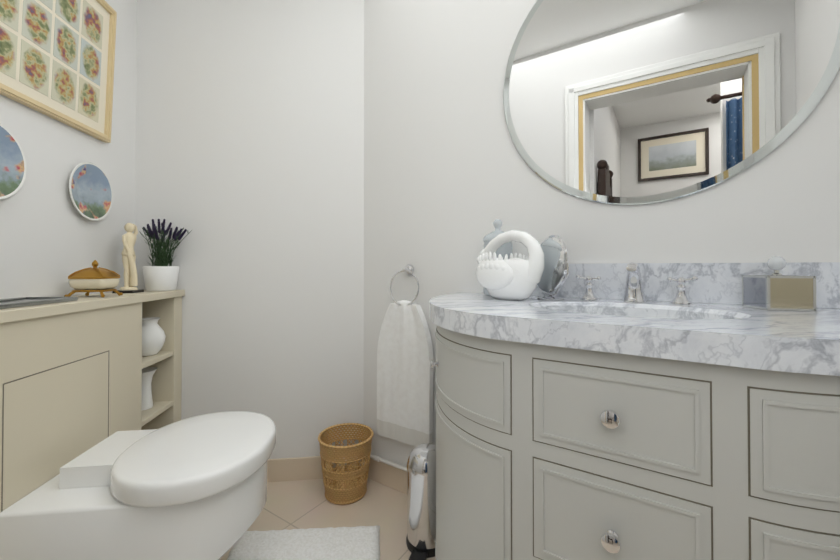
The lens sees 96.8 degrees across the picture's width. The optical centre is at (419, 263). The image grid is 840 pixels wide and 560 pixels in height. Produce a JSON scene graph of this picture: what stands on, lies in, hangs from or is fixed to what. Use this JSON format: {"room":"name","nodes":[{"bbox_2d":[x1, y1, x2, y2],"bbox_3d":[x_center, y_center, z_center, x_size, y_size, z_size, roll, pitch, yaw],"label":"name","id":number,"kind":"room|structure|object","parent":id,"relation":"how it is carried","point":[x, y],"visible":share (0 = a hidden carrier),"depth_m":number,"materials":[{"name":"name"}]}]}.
{"room":"bathroom","nodes":[
{"label":"bathroom","id":0,"kind":"room"},
{"bbox_2d":[0,0,136,298],"bbox_3d":[-1.268,-0.271,1.162,0.120,2.540,1.240,0,-1,-7],"label":"wall","id":1,"kind":"structure","parent":0,"point":[52,238],"depth_m":1.28,"materials":[{"name":"white paint"}]},
{"bbox_2d":[0,123,26,199],"bbox_3d":[-1.176,-0.284,1.008,0.022,0.224,0.224,0,-1,-7],"label":"wall plate","id":2,"kind":"object","parent":1,"relation":"attached to","point":[13,168],"visible":0.94,"depth_m":1.07,"materials":[{"name":"ceramic"}]},
{"bbox_2d":[0,0,116,142],"bbox_3d":[-1.177,-0.741,1.101,0.042,0.522,0.763,0,-1,-7],"label":"framed picture","id":3,"kind":"object","parent":1,"relation":"attached to","point":[57,60],"visible":0.98,"depth_m":1.25,"materials":[{"name":"multicoloured paper"}]},
{"bbox_2d":[69,162,112,220],"bbox_3d":[-1.222,-0.265,1.382,0.022,0.214,0.214,0,-1,-7],"label":"wall plate","id":4,"kind":"object","parent":1,"relation":"attached to","point":[90,191],"visible":0.98,"depth_m":1.39,"materials":[{"name":"ceramic"}]},
{"bbox_2d":[135,0,363,458],"bbox_3d":[-0.821,-0.265,1.781,1.158,2.540,0.120,0,-1,-7],"label":"wall","id":5,"kind":"structure","parent":0,"point":[250,144],"depth_m":1.73,"materials":[{"name":"white paint"}]},
{"bbox_2d":[267,456,362,481],"bbox_3d":[-0.668,0.955,1.720,0.801,0.100,0.012,0,-1,-7],"label":"baseboard","id":6,"kind":"structure","parent":5,"relation":"attached to","point":[294,469],"depth_m":1.73,"materials":[{"name":"beige tile"}]},
{"bbox_2d":[220,479,435,559],"bbox_3d":[0.153,1.025,-0.088,4.800,0.080,5.000,0,-1,-7],"label":"floor","id":7,"kind":"structure","parent":0,"point":[300,504],"depth_m":1.50,"materials":[{"name":"tile"}]},
{"bbox_2d":[0,290,184,512],"bbox_3d":[-1.104,0.558,1.183,0.210,0.888,0.973,0,-1,-7],"label":"cabinet","id":8,"kind":"object","parent":7,"relation":"on","point":[70,380],"visible":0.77,"depth_m":1.08,"materials":[{"name":"beige paint"}]},
{"bbox_2d":[0,297,77,308],"bbox_3d":[-1.081,0.105,0.949,0.144,0.012,0.344,0,-1,-7],"label":"tray","id":9,"kind":"object","parent":8,"relation":"on","point":[16,302],"visible":0.98,"depth_m":1.04,"materials":[{"name":"grey metal"}]},
{"bbox_2d":[64,260,122,297],"bbox_3d":[-1.117,0.052,1.283,0.121,0.128,0.101,0,-1,-7],"label":"trinket box","id":10,"kind":"object","parent":8,"relation":"on","point":[94,279],"visible":1,"depth_m":1.25,"materials":[{"name":"gold metal"}]},
{"bbox_2d":[112,223,143,292],"bbox_3d":[-1.151,-0.022,1.479,0.072,0.276,0.088,0,-1,-7],"label":"figurine","id":11,"kind":"object","parent":8,"relation":"on","point":[129,237],"visible":1,"depth_m":1.46,"materials":[{"name":"beige ceramic"}]},
{"bbox_2d":[141,367,157,410],"bbox_3d":[-1.127,0.514,1.524,0.092,0.155,0.092,0,-1,-7],"label":"vase","id":12,"kind":"object","parent":8,"relation":"in","point":[147,399],"visible":0.46,"depth_m":1.51,"materials":[{"name":"white ceramic"}]},
{"bbox_2d":[142,317,165,355],"bbox_3d":[-1.118,0.303,1.537,0.118,0.148,0.118,0,-1,-7],"label":"round vase","id":13,"kind":"object","parent":8,"relation":"in","point":[153,336],"visible":0.69,"depth_m":1.51,"materials":[{"name":"white ceramic"}]},
{"bbox_2d":[139,219,191,290],"bbox_3d":[-1.104,-0.037,1.594,0.182,0.308,0.175,0,-1,-7],"label":"potted plant","id":14,"kind":"object","parent":8,"relation":"on","point":[163,276],"visible":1,"depth_m":1.58,"materials":[{"name":"white"}]},
{"bbox_2d":[0,411,275,559],"bbox_3d":[-0.717,0.756,1.083,0.554,0.483,0.452,0,-1,-7],"label":"toilet","id":15,"kind":"object","parent":7,"relation":"on","point":[193,488],"visible":1,"depth_m":0.93,"materials":[{"name":"white ceramic"}]},
{"bbox_2d":[227,525,379,559],"bbox_3d":[-0.368,0.986,1.010,0.528,0.021,0.807,0,-1,-7],"label":"bath mat","id":16,"kind":"object","parent":7,"relation":"on","point":[349,543],"visible":0.98,"depth_m":1.30,"materials":[{"name":"fabric"}]},
{"bbox_2d":[318,423,373,504],"bbox_3d":[-0.324,0.875,1.634,0.240,0.256,0.240,0,-1,-7],"label":"wicker basket","id":17,"kind":"object","parent":7,"relation":"on","point":[345,488],"visible":1,"depth_m":1.57,"materials":[{"name":"brown wicker"}]},
{"bbox_2d":[406,443,435,559],"bbox_3d":[0.025,0.827,1.317,0.144,0.346,0.186,0,-1,-7],"label":"pedal bin","id":18,"kind":"object","parent":7,"relation":"on","point":[421,503],"visible":0.71,"depth_m":1.28,"materials":[{"name":"silver metal"}]},
{"bbox_2d":[429,262,839,559],"bbox_3d":[0.500,0.497,0.904,1.225,0.998,0.609,0,-1,33],"label":"washstand","id":19,"kind":"object","parent":7,"relation":"on","point":[609,424],"visible":1,"depth_m":0.68,"materials":[{"name":"grey paint"}]},
{"bbox_2d":[483,219,512,295],"bbox_3d":[0.282,-0.022,1.350,0.108,0.274,0.108,0,-1,-7],"label":"glass jar","id":20,"kind":"object","parent":19,"relation":"on","point":[503,250],"visible":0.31,"depth_m":1.32,"materials":[{"name":"white"}]},
{"bbox_2d":[475,230,543,299],"bbox_3d":[0.272,0.004,1.183,0.175,0.218,0.231,0,-1,-7],"label":"basket","id":21,"kind":"object","parent":19,"relation":"on","point":[517,277],"visible":1,"depth_m":1.12,"materials":[{"name":"white ceramic"}]},
{"bbox_2d":[536,235,568,299],"bbox_3d":[0.413,0.011,1.185,0.084,0.204,0.197,0,-1,-7],"label":"vanity mirror","id":22,"kind":"object","parent":19,"relation":"on","point":[556,266],"visible":0.79,"depth_m":1.16,"materials":[{"name":"silver metal"}]},
{"bbox_2d":[576,262,697,303],"bbox_3d":[0.622,0.055,1.097,0.244,0.114,0.215,0,-1,-7],"label":"tap","id":23,"kind":"object","parent":19,"relation":"on","point":[634,291],"visible":1,"depth_m":1.08,"materials":[{"name":"silver metal"}]},
{"bbox_2d":[742,256,816,310],"bbox_3d":[0.867,0.046,0.907,0.095,0.128,0.095,0,-1,12],"label":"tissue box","id":24,"kind":"object","parent":19,"relation":"on","point":[776,290],"visible":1,"depth_m":0.87,"materials":[{"name":"silver metal"}]},
{"bbox_2d":[363,0,839,466],"bbox_3d":[0.565,-0.270,1.309,1.980,2.540,0.120,0,-1,33],"label":"wall","id":25,"kind":"structure","parent":0,"point":[451,176],"depth_m":1.47,"materials":[{"name":"white paint"}]},
{"bbox_2d":[368,454,406,493],"bbox_3d":[-0.056,0.943,1.616,0.508,0.122,0.030,0,-1,33],"label":"baseboard","id":26,"kind":"structure","parent":25,"relation":"attached to","point":[395,478],"depth_m":1.67,"materials":[{"name":"beige tile"}]},
{"bbox_2d":[377,264,433,445],"bbox_3d":[-0.068,0.386,1.615,0.287,0.764,0.054,0,-1,33],"label":"towel ring","id":27,"kind":"object","parent":25,"relation":"attached to","point":[404,384],"visible":0.96,"depth_m":1.59,"materials":[{"name":"white fabric"}]},
{"bbox_2d":[503,0,839,204],"bbox_3d":[0.684,-0.628,1.154,0.892,0.892,0.008,0,-1,33],"label":"round mirror","id":28,"kind":"object","parent":25,"relation":"attached to","point":[626,102],"visible":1,"depth_m":1.12,"materials":[{"name":"silver glass"}]}
]}

